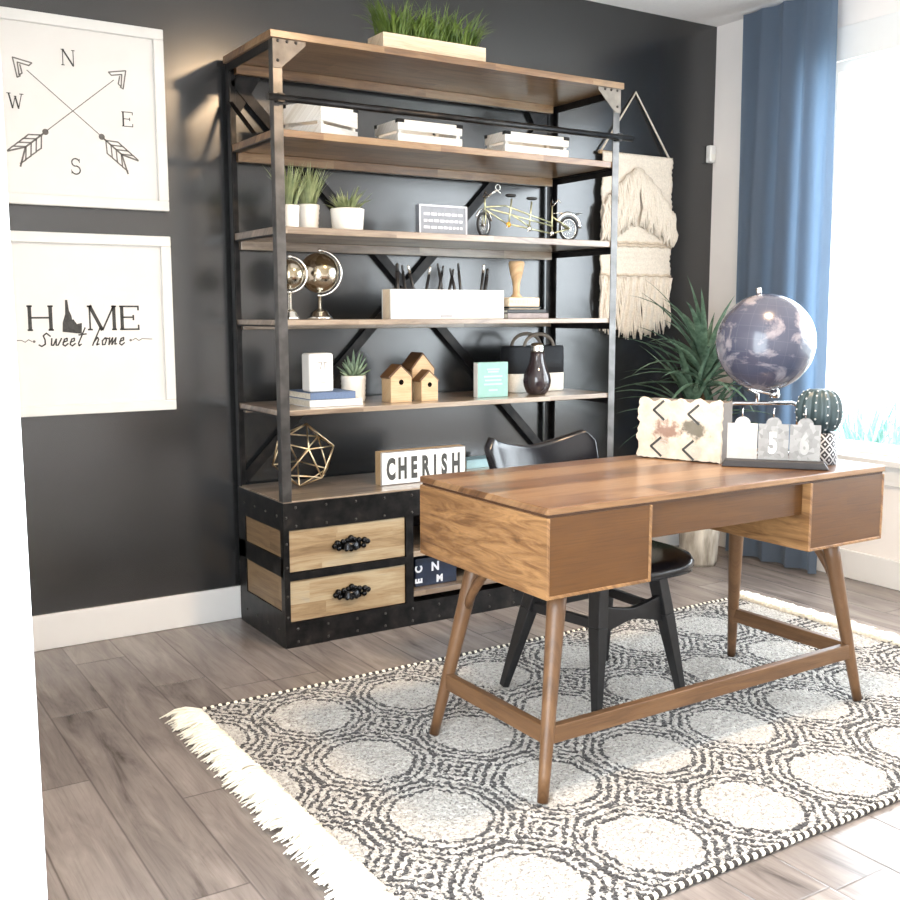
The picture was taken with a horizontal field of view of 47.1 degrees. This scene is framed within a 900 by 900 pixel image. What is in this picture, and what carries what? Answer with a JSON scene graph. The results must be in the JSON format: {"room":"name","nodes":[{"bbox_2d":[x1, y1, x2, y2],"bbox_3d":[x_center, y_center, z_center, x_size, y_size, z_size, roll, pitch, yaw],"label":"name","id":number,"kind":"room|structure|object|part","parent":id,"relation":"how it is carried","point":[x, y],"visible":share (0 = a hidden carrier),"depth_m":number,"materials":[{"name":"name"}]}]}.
{"room":"office","nodes":[
{"label":"office","id":0,"kind":"room"},
{"bbox_2d":[0,0,716,615],"bbox_3d":[-0.246,-0.716,4.574,4.203,2.721,0.100,-5,9,-32],"label":"wall","id":1,"kind":"structure","parent":0,"point":[121,507],"depth_m":4.29,"materials":[{"name":"grey paint"}]},
{"bbox_2d":[0,6,168,211],"bbox_3d":[-1.354,-1.214,3.723,0.662,0.662,0.028,-5,9,-32],"label":"framed print","id":2,"kind":"object","parent":1,"relation":"attached to","point":[84,106],"visible":1,"depth_m":3.74,"materials":[{"name":"white paper"}]},
{"bbox_2d":[10,231,176,416],"bbox_3d":[-1.353,-0.464,3.822,0.662,0.662,0.028,-5,9,-32],"label":"framed print","id":3,"kind":"object","parent":1,"relation":"attached to","point":[94,325],"visible":0.98,"depth_m":3.84,"materials":[{"name":"white paper"}]},
{"bbox_2d":[32,534,678,651],"bbox_3d":[-0.247,0.576,4.674,3.883,0.135,0.016,-5,9,-32],"label":"baseboard","id":4,"kind":"structure","parent":1,"relation":"attached to","point":[99,623],"depth_m":4.05,"materials":[{"name":"paint"}]},
{"bbox_2d":[598,92,677,339],"bbox_3d":[0.939,-1.166,5.168,0.514,1.221,0.065,-5,9,-32],"label":"wall hanging","id":5,"kind":"object","parent":1,"relation":"hanging from","point":[647,233],"depth_m":5.19,"materials":[{"name":"beige fabric"}]},
{"bbox_3d":[0.923,-1.614,5.124,0.469,0.321,0.023,-5,9,-32],"label":"cord","id":6,"kind":"part","parent":5,"relation":"part of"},
{"bbox_3d":[0.935,-1.110,5.181,0.472,0.723,0.019,-5,9,-32],"label":"woven panel","id":7,"kind":"part","parent":5,"relation":"part of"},
{"bbox_2d":[706,145,715,162],"bbox_3d":[1.368,-1.549,5.410,0.044,0.088,0.038,-5,9,-32],"label":"sensor","id":8,"kind":"object","parent":1,"relation":"attached to","point":[710,150],"visible":1,"depth_m":5.40,"materials":[{"name":"white paint"}]},
{"bbox_2d":[34,545,899,899],"bbox_3d":[1.062,0.952,2.709,4.203,0.100,4.990,-5,9,-32],"label":"floor","id":9,"kind":"structure","parent":0,"point":[130,812],"depth_m":2.92,"materials":[{"name":"wood"}]},
{"bbox_2d":[223,29,633,648],"bbox_3d":[-0.047,-0.439,4.352,1.685,2.230,0.503,-5,9,-32],"label":"bookcase","id":10,"kind":"object","parent":9,"relation":"on","point":[334,545],"visible":0.64,"depth_m":4.09,"materials":[{"name":"metal"}]},
{"bbox_3d":[-0.803,-1.400,4.037,0.150,0.182,0.011,-5,9,-32],"label":"gusset plate","id":11,"kind":"part","parent":10,"relation":"part of","materials":[{"name":"metal"}]},
{"bbox_3d":[-0.723,0.334,4.014,0.006,0.101,0.352,-5,9,-32],"label":"panel","id":12,"kind":"part","parent":10,"relation":"part of","materials":[{"name":"brown wood"}]},
{"bbox_3d":[-0.723,0.524,4.039,0.006,0.131,0.352,-5,9,-32],"label":"panel","id":13,"kind":"part","parent":10,"relation":"part of","materials":[{"name":"brown wood"}]},
{"bbox_2d":[263,160,308,226],"bbox_3d":[-0.600,-0.943,3.802,0.173,0.251,0.179,5,9,33],"label":"potted plant","id":14,"kind":"object","parent":10,"relation":"on","point":[291,184],"visible":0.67,"depth_m":3.79,"materials":[{"name":"green plant"}]},
{"bbox_3d":[-0.596,-0.863,3.825,0.076,0.086,0.076,-5,9,-32],"label":"pot","id":15,"kind":"part","parent":14,"relation":"part of","materials":[{"name":"white ceramic"}]},
{"bbox_3d":[-0.565,-1.391,3.633,0.125,0.098,0.011,-5,9,-32],"label":"gusset plate","id":16,"kind":"part","parent":10,"relation":"part of","materials":[{"name":"metal"}]},
{"bbox_2d":[286,254,307,319],"bbox_3d":[-0.589,-0.599,3.797,0.112,0.237,0.112,7,11,44],"label":"desk globe","id":17,"kind":"object","parent":10,"relation":"on","point":[295,271],"visible":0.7,"depth_m":3.77,"materials":[{"name":"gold metal"}]},
{"bbox_3d":[-0.560,-0.645,3.791,0.078,0.143,0.015,0,8,0],"label":"meridian arm","id":18,"kind":"part","parent":17,"relation":"part of","materials":[{"name":"silver metal"}]},
{"bbox_2d":[272,423,333,486],"bbox_3d":[-0.585,0.021,4.108,0.214,0.263,0.228,6,9,37],"label":"sculpture","id":19,"kind":"object","parent":10,"relation":"on","point":[315,432],"visible":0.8,"depth_m":4.09,"materials":[{"name":"gold metal"}]},
{"bbox_2d":[286,162,329,227],"bbox_3d":[-0.541,-0.968,3.936,0.198,0.265,0.207,-5,9,-32],"label":"potted plant","id":20,"kind":"object","parent":10,"relation":"on","point":[309,208],"visible":0.8,"depth_m":3.91,"materials":[{"name":"green plant"}]},
{"bbox_3d":[-0.541,-0.886,3.946,0.088,0.100,0.088,-5,9,-32],"label":"pot","id":21,"kind":"part","parent":20,"relation":"part of","materials":[{"name":"white ceramic"}]},
{"bbox_2d":[283,103,357,135],"bbox_3d":[-0.495,-1.243,3.949,0.189,0.130,0.229,5,9,31],"label":"crate","id":22,"kind":"object","parent":10,"relation":"on","point":[301,117],"visible":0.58,"depth_m":3.87,"materials":[{"name":"white wood"}]},
{"bbox_2d":[301,248,341,318],"bbox_3d":[-0.507,-0.645,4.011,0.156,0.272,0.156,7,11,44],"label":"desk globe","id":23,"kind":"object","parent":10,"relation":"on","point":[323,270],"visible":0.94,"depth_m":3.96,"materials":[{"name":"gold metal"}]},
{"bbox_3d":[-0.467,-0.687,4.005,0.101,0.187,0.015,0,8,0],"label":"meridian arm","id":24,"kind":"part","parent":23,"relation":"part of","materials":[{"name":"silver metal"}]},
{"bbox_2d":[289,397,362,407],"bbox_3d":[-0.496,-0.194,4.062,0.225,0.026,0.225,-5,9,-32],"label":"book","id":25,"kind":"object","parent":10,"relation":"on","point":[294,401],"visible":0.74,"depth_m":3.97,"materials":[{"name":"white paper"}]},
{"bbox_2d":[289,388,355,399],"bbox_3d":[-0.504,-0.221,4.056,0.192,0.028,0.210,-5,9,-32],"label":"book","id":26,"kind":"object","parent":25,"relation":"on","point":[336,393],"visible":0.81,"depth_m":3.98,"materials":[{"name":"blue paper"}]},
{"bbox_2d":[302,352,332,391],"bbox_3d":[-0.510,-0.299,3.977,0.102,0.148,0.076,-5,9,-32],"label":"clock","id":27,"kind":"object","parent":26,"relation":"on","point":[317,368],"visible":1,"depth_m":3.94,"materials":[{"name":"white ceramic"}]},
{"bbox_2d":[323,187,369,229],"bbox_3d":[-0.379,-0.921,3.937,0.183,0.171,0.190,3,8,20],"label":"potted plant","id":28,"kind":"object","parent":10,"relation":"on","point":[347,215],"visible":0.98,"depth_m":3.90,"materials":[{"name":"green plant"}]},
{"bbox_3d":[-0.392,-0.878,3.946,0.130,0.084,0.130,-5,9,-32],"label":"pot","id":29,"kind":"part","parent":28,"relation":"part of","materials":[{"name":"white ceramic"}]},
{"bbox_3d":[-0.394,0.362,3.993,0.496,0.159,0.016,-5,9,-32],"label":"drawer","id":30,"kind":"part","parent":10,"relation":"part of","materials":[{"name":"brown wood"}]},
{"bbox_3d":[-0.394,0.553,4.019,0.496,0.158,0.016,-5,9,-32],"label":"drawer","id":31,"kind":"part","parent":10,"relation":"part of","materials":[{"name":"brown wood"}]},
{"bbox_3d":[-0.378,0.360,3.980,0.164,0.066,0.036,-5,9,-32],"label":"cup pull","id":32,"kind":"part","parent":10,"relation":"part of","materials":[{"name":"black metal"}]},
{"bbox_3d":[-0.377,0.551,4.005,0.164,0.066,0.036,-5,9,-32],"label":"cup pull","id":33,"kind":"part","parent":10,"relation":"part of","materials":[{"name":"black metal"}]},
{"bbox_2d":[337,349,369,400],"bbox_3d":[-0.391,-0.303,4.189,0.134,0.210,0.130,-5,9,-32],"label":"potted plant","id":34,"kind":"object","parent":10,"relation":"on","point":[351,379],"visible":0.84,"depth_m":4.16,"materials":[{"name":"green plant"}]},
{"bbox_3d":[-0.392,-0.251,4.196,0.102,0.105,0.102,-5,9,-32],"label":"pot","id":35,"kind":"part","parent":34,"relation":"part of","materials":[{"name":"white ceramic"}]},
{"bbox_3d":[-0.064,0.392,4.463,1.605,0.554,0.467,-5,9,-32],"label":"frame","id":36,"kind":"part","parent":10,"relation":"part of","materials":[{"name":"metal"}]},
{"bbox_2d":[380,364,412,402],"bbox_3d":[-0.216,-0.271,4.167,0.108,0.150,0.079,-5,9,-32],"label":"birdhouse","id":37,"kind":"object","parent":10,"relation":"on","point":[396,380],"visible":1,"depth_m":4.14,"materials":[{"name":"brown wood"}]},
{"bbox_2d":[374,118,462,146],"bbox_3d":[-0.127,-1.257,4.167,0.301,0.100,0.194,-5,9,-32],"label":"crate","id":38,"kind":"object","parent":10,"relation":"on","point":[400,129],"visible":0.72,"depth_m":4.09,"materials":[{"name":"white wood"}]},
{"bbox_2d":[402,352,434,399],"bbox_3d":[-0.136,-0.312,4.313,0.117,0.193,0.099,-5,9,-32],"label":"birdhouse","id":39,"kind":"object","parent":10,"relation":"on","point":[415,361],"visible":0.45,"depth_m":4.27,"materials":[{"name":"brown wood"}]},
{"bbox_3d":[-0.066,0.380,4.465,0.513,0.022,0.436,-5,9,-32],"label":"cubby shelf","id":40,"kind":"part","parent":10,"relation":"part of","materials":[{"name":"brown wood"}]},
{"bbox_2d":[375,444,465,485],"bbox_3d":[-0.119,0.061,4.285,0.405,0.136,0.051,-5,9,-32],"label":"sign","id":41,"kind":"object","parent":10,"relation":"on","point":[399,466],"visible":0.91,"depth_m":4.24,"materials":[{"name":"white wood"}]},
{"bbox_2d":[353,0,489,61],"bbox_3d":[-0.085,-1.641,4.053,0.628,0.229,0.293,-5,9,-32],"label":"grass planter","id":42,"kind":"object","parent":10,"relation":"on","point":[395,32],"visible":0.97,"depth_m":3.99,"materials":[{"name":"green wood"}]},
{"bbox_3d":[-0.066,-1.187,4.258,1.588,0.062,0.450,-5,9,-32],"label":"shelf","id":43,"kind":"part","parent":10,"relation":"part of","materials":[{"name":"brown wood"}]},
{"bbox_3d":[-0.065,-0.532,4.345,1.588,0.040,0.450,-5,9,-32],"label":"shelf","id":44,"kind":"part","parent":10,"relation":"part of","materials":[{"name":"brown wood"}]},
{"bbox_3d":[-0.066,-0.852,4.302,1.588,0.062,0.450,-5,9,-32],"label":"shelf","id":45,"kind":"part","parent":10,"relation":"part of","materials":[{"name":"brown wood"}]},
{"bbox_3d":[-0.065,-0.203,4.388,1.588,0.040,0.450,-5,9,-32],"label":"shelf","id":46,"kind":"part","parent":10,"relation":"part of","materials":[{"name":"brown wood"}]},
{"bbox_3d":[-0.062,-1.513,4.207,1.624,0.062,0.468,-5,9,-32],"label":"shelf","id":47,"kind":"part","parent":10,"relation":"part of","materials":[{"name":"brown wood"}]},
{"bbox_2d":[412,369,438,400],"bbox_3d":[-0.099,-0.266,4.221,0.090,0.126,0.064,-5,9,-32],"label":"birdhouse","id":48,"kind":"object","parent":10,"relation":"on","point":[425,381],"visible":1,"depth_m":4.20,"materials":[{"name":"brown wood"}]},
{"bbox_2d":[414,555,455,586],"bbox_3d":[-0.100,0.490,4.347,0.203,0.118,0.161,-5,9,-32],"label":"box","id":49,"kind":"object","parent":10,"relation":"on","point":[428,570],"visible":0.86,"depth_m":4.27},
{"bbox_2d":[415,204,466,234],"bbox_3d":[-0.034,-0.926,4.172,0.226,0.118,0.033,-5,9,-32],"label":"sign","id":50,"kind":"object","parent":10,"relation":"on","point":[444,219],"visible":0.81,"depth_m":4.15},
{"bbox_2d":[382,289,503,318],"bbox_3d":[-0.022,-0.596,4.227,0.543,0.117,0.077,-5,9,-32],"label":"pencil box","id":51,"kind":"object","parent":10,"relation":"on","point":[396,303],"visible":0.96,"depth_m":4.18,"materials":[{"name":"white paint"}]},
{"bbox_3d":[-0.248,-0.577,4.087,0.010,0.117,0.055,-5,9,-32],"label":"panel","id":52,"kind":"part","parent":51,"relation":"part of","materials":[{"name":"brown wood"}]},
{"bbox_2d":[395,263,399,288],"bbox_3d":[-0.208,-0.642,4.107,0.017,0.202,0.025,-1,8,-10],"label":"pen","id":53,"kind":"object","parent":51,"relation":"in","point":[397,277],"visible":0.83,"depth_m":4.10,"materials":[{"name":"black plastic"}]},
{"bbox_2d":[401,265,406,288],"bbox_3d":[-0.178,-0.639,4.127,0.035,0.196,0.012,-2,8,-13],"label":"pen","id":54,"kind":"object","parent":51,"relation":"in","point":[402,267],"visible":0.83,"depth_m":4.11,"materials":[{"name":"black plastic"}]},
{"bbox_2d":[407,265,414,288],"bbox_3d":[-0.144,-0.640,4.136,0.070,0.198,0.012,-7,10,-44],"label":"pen","id":55,"kind":"object","parent":51,"relation":"in","point":[408,267],"visible":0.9,"depth_m":4.11,"materials":[{"name":"black plastic"}]},
{"bbox_2d":[425,266,430,288],"bbox_3d":[-0.097,-0.645,4.178,0.053,0.196,0.012,-7,10,-42],"label":"pen","id":56,"kind":"object","parent":51,"relation":"in","point":[429,270],"visible":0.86,"depth_m":4.17,"materials":[{"name":"black plastic"}]},
{"bbox_2d":[437,263,443,289],"bbox_3d":[-0.031,-0.656,4.212,0.055,0.207,0.012,-6,9,-36],"label":"pen","id":57,"kind":"object","parent":51,"relation":"in","point":[438,268],"visible":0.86,"depth_m":4.19,"materials":[{"name":"black plastic"}]},
{"bbox_2d":[438,265,443,289],"bbox_3d":[-0.046,-0.650,4.202,0.050,0.199,0.012,-3,8,-24],"label":"pen","id":58,"kind":"object","parent":51,"relation":"in","point":[442,269],"visible":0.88,"depth_m":4.20,"materials":[{"name":"black plastic"}]},
{"bbox_3d":[-0.014,-0.545,4.194,0.055,0.012,0.002,-5,9,-32],"label":"label plate","id":59,"kind":"part","parent":51,"relation":"part of","materials":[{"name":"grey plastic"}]},
{"bbox_2d":[448,269,453,289],"bbox_3d":[-0.005,-0.649,4.237,0.059,0.187,0.012,-7,10,-43],"label":"pen","id":60,"kind":"object","parent":51,"relation":"in","point":[450,282],"visible":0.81,"depth_m":4.24,"materials":[{"name":"black plastic"}]},
{"bbox_2d":[449,268,455,289],"bbox_3d":[0.022,-0.652,4.252,0.055,0.190,0.012,-4,8,-24],"label":"pen","id":61,"kind":"object","parent":51,"relation":"in","point":[450,270],"visible":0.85,"depth_m":4.24,"materials":[{"name":"black plastic"}]},
{"bbox_2d":[457,263,461,289],"bbox_3d":[0.043,-0.663,4.255,0.011,0.210,0.041,6,10,39],"label":"pen","id":62,"kind":"object","parent":51,"relation":"in","point":[458,267],"visible":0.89,"depth_m":4.24,"materials":[{"name":"black plastic"}]},
{"bbox_2d":[480,264,484,289],"bbox_3d":[0.130,-0.671,4.317,0.039,0.208,0.012,-7,10,-41],"label":"pen","id":63,"kind":"object","parent":51,"relation":"in","point":[483,267],"visible":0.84,"depth_m":4.31,"materials":[{"name":"black plastic"}]},
{"bbox_2d":[483,268,488,289],"bbox_3d":[0.145,-0.666,4.332,0.016,0.190,0.054,6,10,38],"label":"pen","id":64,"kind":"object","parent":51,"relation":"in","point":[487,269],"visible":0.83,"depth_m":4.33,"materials":[{"name":"black plastic"}]},
{"bbox_3d":[0.079,-1.290,4.035,1.685,0.024,0.025,-5,9,-32],"label":"ladder rail","id":65,"kind":"part","parent":10,"relation":"part of","materials":[{"name":"metal"}]},
{"bbox_3d":[-0.066,0.543,4.486,0.513,0.022,0.436,-5,9,-32],"label":"cubby shelf","id":66,"kind":"part","parent":10,"relation":"part of","materials":[{"name":"brown wood"}]},
{"bbox_2d":[466,455,488,468],"bbox_3d":[0.124,0.054,4.707,0.180,0.038,0.100,-5,9,-32],"label":"book","id":67,"kind":"object","parent":10,"relation":"on","point":[473,461],"visible":0.4,"depth_m":4.65,"materials":[{"name":"teal paper"}]},
{"bbox_2d":[474,361,507,397],"bbox_3d":[0.174,-0.299,4.389,0.156,0.148,0.033,-5,9,-32],"label":"book","id":68,"kind":"object","parent":10,"relation":"on","point":[490,378],"visible":1,"depth_m":4.37,"materials":[{"name":"teal paper"}]},
{"bbox_2d":[504,313,547,317],"bbox_3d":[0.296,-0.583,4.483,0.215,0.022,0.150,-5,9,-32],"label":"book","id":69,"kind":"object","parent":10,"relation":"on","point":[506,315],"visible":0.79,"depth_m":4.41,"materials":[{"name":"paper"}]},
{"bbox_2d":[504,309,545,312],"bbox_3d":[0.293,-0.601,4.479,0.205,0.016,0.140,-5,9,-32],"label":"book","id":70,"kind":"object","parent":69,"relation":"on","point":[505,310],"visible":0.81,"depth_m":4.41,"materials":[{"name":"grey paper"}]},
{"bbox_2d":[504,261,540,308],"bbox_3d":[0.296,-0.711,4.454,0.170,0.206,0.096,-5,9,-32],"label":"stamp","id":71,"kind":"object","parent":70,"relation":"on","point":[516,301],"visible":0.94,"depth_m":4.42,"materials":[{"name":"brown wood"}]},
{"bbox_3d":[0.286,-0.735,4.445,0.068,0.156,0.068,-5,9,-32],"label":"handle","id":72,"kind":"part","parent":71,"relation":"part of","materials":[{"name":"brown wood"}]},
{"bbox_2d":[484,130,568,156],"bbox_3d":[0.330,-1.293,4.429,0.339,0.100,0.154,-5,9,-32],"label":"crate","id":73,"kind":"object","parent":10,"relation":"on","point":[506,140],"visible":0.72,"depth_m":4.37,"materials":[{"name":"white wood"}]},
{"bbox_2d":[475,184,581,239],"bbox_3d":[0.338,-1.008,4.406,0.579,0.218,0.096,-5,9,-32],"label":"toy tandem","id":74,"kind":"object","parent":10,"relation":"on","point":[568,214],"visible":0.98,"depth_m":4.40,"materials":[{"name":"yellow metal"}]},
{"bbox_3d":[0.329,-0.994,4.402,0.453,0.139,0.030,-5,9,-32],"label":"frame","id":75,"kind":"part","parent":74,"relation":"part of","materials":[{"name":"metal"}]},
{"bbox_2d":[500,332,563,392],"bbox_3d":[0.376,-0.404,4.719,0.316,0.268,0.121,-5,9,-32],"label":"canvas bag","id":76,"kind":"object","parent":10,"relation":"on","point":[517,357],"visible":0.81,"depth_m":4.64,"materials":[{"name":"black fabric"}]},
{"bbox_3d":[0.350,-0.474,4.750,0.187,0.138,0.012,-5,9,-32],"label":"handle","id":77,"kind":"part","parent":76,"relation":"part of","materials":[{"name":"grey fabric"}]},
{"bbox_3d":[0.402,-0.463,4.670,0.187,0.138,0.012,-5,9,-32],"label":"handle","id":78,"kind":"part","parent":76,"relation":"part of","materials":[{"name":"grey fabric"}]},
{"bbox_2d":[523,342,550,394],"bbox_3d":[0.381,-0.356,4.519,0.124,0.226,0.124,-5,9,-32],"label":"bottle","id":79,"kind":"object","parent":10,"relation":"on","point":[537,378],"visible":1,"depth_m":4.48,"materials":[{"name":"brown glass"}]},
{"bbox_3d":[0.422,-1.504,4.804,0.150,0.182,0.011,-5,9,-32],"label":"gusset plate","id":80,"kind":"part","parent":10,"relation":"part of","materials":[{"name":"metal"}]},
{"bbox_3d":[0.682,-1.496,4.414,0.125,0.098,0.011,-5,9,-32],"label":"gusset plate","id":81,"kind":"part","parent":10,"relation":"part of","materials":[{"name":"metal"}]},
{"bbox_2d":[159,590,899,899],"bbox_3d":[0.640,0.812,3.253,2.671,0.036,1.636,-5,9,-32],"label":"rug","id":82,"kind":"object","parent":9,"relation":"on","point":[352,769],"visible":0.88,"depth_m":2.85,"materials":[{"name":"grey fabric"}]},
{"bbox_2d":[484,429,693,711],"bbox_3d":[0.459,0.382,3.406,0.530,0.839,0.596,-5,9,-34],"label":"desk chair","id":83,"kind":"object","parent":82,"relation":"on","point":[667,560],"visible":0.39,"depth_m":3.37,"materials":[{"name":"black leather"}]},
{"bbox_3d":[0.250,0.582,3.441,0.169,0.434,0.063,0,8,2],"label":"leg","id":84,"kind":"part","parent":83,"relation":"part of","materials":[{"name":"black wood"}]},
{"bbox_3d":[0.320,0.131,3.555,0.502,0.381,0.141,-5,9,-34],"label":"backrest","id":85,"kind":"part","parent":83,"relation":"part of","materials":[{"name":"black leather"}]},
{"bbox_3d":[0.459,0.611,3.224,0.068,0.429,0.082,-5,9,-34],"label":"leg","id":86,"kind":"part","parent":83,"relation":"part of","materials":[{"name":"black wood"}]},
{"bbox_3d":[0.546,0.555,3.640,0.061,0.433,0.152,1,8,7],"label":"leg","id":87,"kind":"part","parent":83,"relation":"part of","materials":[{"name":"black wood"}]},
{"bbox_3d":[0.499,0.349,3.393,0.475,0.068,0.535,-5,9,-34],"label":"seat","id":88,"kind":"part","parent":83,"relation":"part of","materials":[{"name":"black leather"}]},
{"bbox_3d":[0.707,0.590,3.375,0.138,0.432,0.062,1,8,8],"label":"leg","id":89,"kind":"part","parent":83,"relation":"part of","materials":[{"name":"black wood"}]},
{"bbox_2d":[420,448,884,803],"bbox_3d":[0.637,0.446,3.156,1.332,0.777,0.608,-5,9,-32],"label":"desk","id":90,"kind":"object","parent":82,"relation":"on","point":[552,533],"visible":0.99,"depth_m":2.88,"materials":[{"name":"brown wood"}]},
{"bbox_3d":[0.022,0.575,3.040,0.168,0.554,0.053,-1,8,-3],"label":"leg","id":91,"kind":"part","parent":90,"relation":"part of","materials":[{"name":"brown wood"}]},
{"bbox_3d":[0.256,0.623,2.676,0.053,0.554,0.165,4,8,26],"label":"leg","id":92,"kind":"part","parent":90,"relation":"part of","materials":[{"name":"brown wood"}]},
{"bbox_3d":[0.376,0.251,2.614,0.326,0.196,0.018,-5,9,-32],"label":"panel","id":93,"kind":"part","parent":90,"relation":"part of","materials":[{"name":"brown wood"}]},
{"bbox_2d":[636,397,732,463],"bbox_3d":[0.758,-0.072,3.337,0.288,0.201,0.109,5,9,35],"label":"box","id":94,"kind":"object","parent":90,"relation":"on","point":[668,428],"visible":1,"depth_m":3.28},
{"bbox_3d":[1.006,0.489,3.678,0.053,0.555,0.178,1,8,9],"label":"leg","id":95,"kind":"part","parent":90,"relation":"part of","materials":[{"name":"brown wood"}]},
{"bbox_2d":[716,287,816,455],"bbox_3d":[1.025,-0.253,3.368,0.314,0.548,0.314,0,8,0],"label":"globe","id":96,"kind":"object","parent":90,"relation":"on","point":[765,343],"visible":0.96,"depth_m":3.25,"materials":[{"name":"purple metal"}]},
{"bbox_2d":[722,407,828,469],"bbox_3d":[0.992,-0.038,3.147,0.310,0.182,0.058,2,8,17],"label":"calendar","id":97,"kind":"object","parent":90,"relation":"on","point":[804,445],"visible":1,"depth_m":3.15,"materials":[{"name":"wood"}]},
{"bbox_2d":[795,389,842,464],"bbox_3d":[1.152,-0.075,3.232,0.146,0.233,0.146,-5,9,-32],"label":"cactus","id":98,"kind":"object","parent":90,"relation":"on","point":[824,407],"visible":0.81,"depth_m":3.18,"materials":[{"name":"green plant"}]},
{"bbox_2d":[820,431,837,464],"bbox_3d":[1.152,-0.008,3.240,0.120,0.098,0.120,-5,9,-32],"label":"pot","id":99,"kind":"object","parent":90,"relation":"on","point":[829,439],"depth_m":3.19,"materials":[{"name":"white ceramic"}]},
{"bbox_3d":[1.252,0.538,3.302,0.163,0.554,0.053,0,8,-3],"label":"leg","id":100,"kind":"part","parent":90,"relation":"part of","materials":[{"name":"brown wood"}]},
{"bbox_3d":[1.194,0.181,3.127,0.326,0.196,0.018,-5,9,-32],"label":"panel","id":101,"kind":"part","parent":90,"relation":"part of","materials":[{"name":"brown wood"}]},
{"bbox_2d":[614,276,771,566],"bbox_3d":[1.144,-0.123,4.991,0.694,1.432,0.770,-5,9,-32],"label":"dracaena","id":102,"kind":"object","parent":9,"relation":"on","point":[702,545],"visible":0.57,"depth_m":5.03,"materials":[{"name":"plant"}]},
{"bbox_2d":[679,529,719,566],"bbox_3d":[1.250,0.323,5.174,0.236,0.500,0.236,-5,9,-32],"label":"planter","id":103,"kind":"object","parent":9,"relation":"on","point":[702,545],"depth_m":5.11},
{"bbox_2d":[588,0,787,26],"bbox_3d":[1.058,-1.845,2.339,4.203,0.100,4.990,-5,9,-32],"label":"ceiling","id":104,"kind":"structure","parent":0,"point":[716,13],"depth_m":5.02,"materials":[{"name":"paint"}]},
{"bbox_2d":[725,0,837,573],"bbox_3d":[1.598,-0.772,5.010,0.063,2.689,0.575,-5,9,-32],"label":"curtain","id":105,"kind":"object","parent":104,"relation":"hanging from","point":[789,53],"visible":0.61,"depth_m":4.93,"materials":[{"name":"fabric"}]},
{"bbox_2d":[708,0,899,560],"bbox_3d":[2.727,-0.587,3.568,0.140,2.721,4.790,-5,9,-32],"label":"wall","id":106,"kind":"structure","parent":0,"point":[728,82],"depth_m":5.34,"materials":[{"name":"white paint"}]},
{"bbox_2d":[718,532,899,590],"bbox_3d":[2.667,0.701,3.689,0.016,0.135,4.774,-5,9,-32],"label":"baseboard","id":107,"kind":"structure","parent":106,"relation":"attached to","point":[872,569],"depth_m":4.81,"materials":[{"name":"paint"}]},
{"bbox_2d":[825,11,899,487],"bbox_3d":[2.614,-0.751,3.683,0.185,2.075,3.340,-5,9,-32],"label":"window","id":108,"kind":"structure","parent":106,"relation":"in","point":[874,42],"depth_m":4.75,"materials":[{"name":"paint"}]},
{"bbox_3d":[2.566,-0.806,3.645,0.018,1.955,3.320,-5,9,-32],"label":"casing","id":109,"kind":"part","parent":108,"relation":"part of","materials":[{"name":"paint"}]},
{"bbox_3d":[2.616,0.218,3.812,0.185,0.120,3.340,-5,9,-32],"label":"sill","id":110,"kind":"part","parent":108,"relation":"part of","materials":[{"name":"paint"}]},
{"bbox_3d":[-0.666,-0.300,1.444,0.120,2.721,4.790,-5,9,-32],"label":"wall","id":111,"kind":"structure","parent":0,"visible":0},
{"bbox_2d":[0,66,47,899],"bbox_3d":[-0.241,-0.058,0.797,0.129,2.410,1.820,-5,9,-32],"label":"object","id":112,"kind":"structure","parent":111,"relation":"attached to","point":[22,845],"depth_m":1.62,"materials":[{"name":"paint"}]},
{"label":"outside","id":113,"kind":"structure","parent":0,"visible":0},
{"bbox_2d":[830,359,899,442],"bbox_3d":[13.454,0.004,12.754,26.717,0.100,50.000,-5,9,-32],"label":"ground","id":114,"kind":"structure","parent":113,"point":[871,376],"depth_m":23.56,"materials":[{"name":"white"}]},
{"bbox_2d":[831,377,899,445],"bbox_3d":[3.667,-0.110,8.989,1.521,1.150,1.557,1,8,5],"label":"ornamental grass","id":115,"kind":"object","parent":114,"relation":"on","point":[846,431],"depth_m":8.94,"materials":[{"name":"green plant"}]}
]}

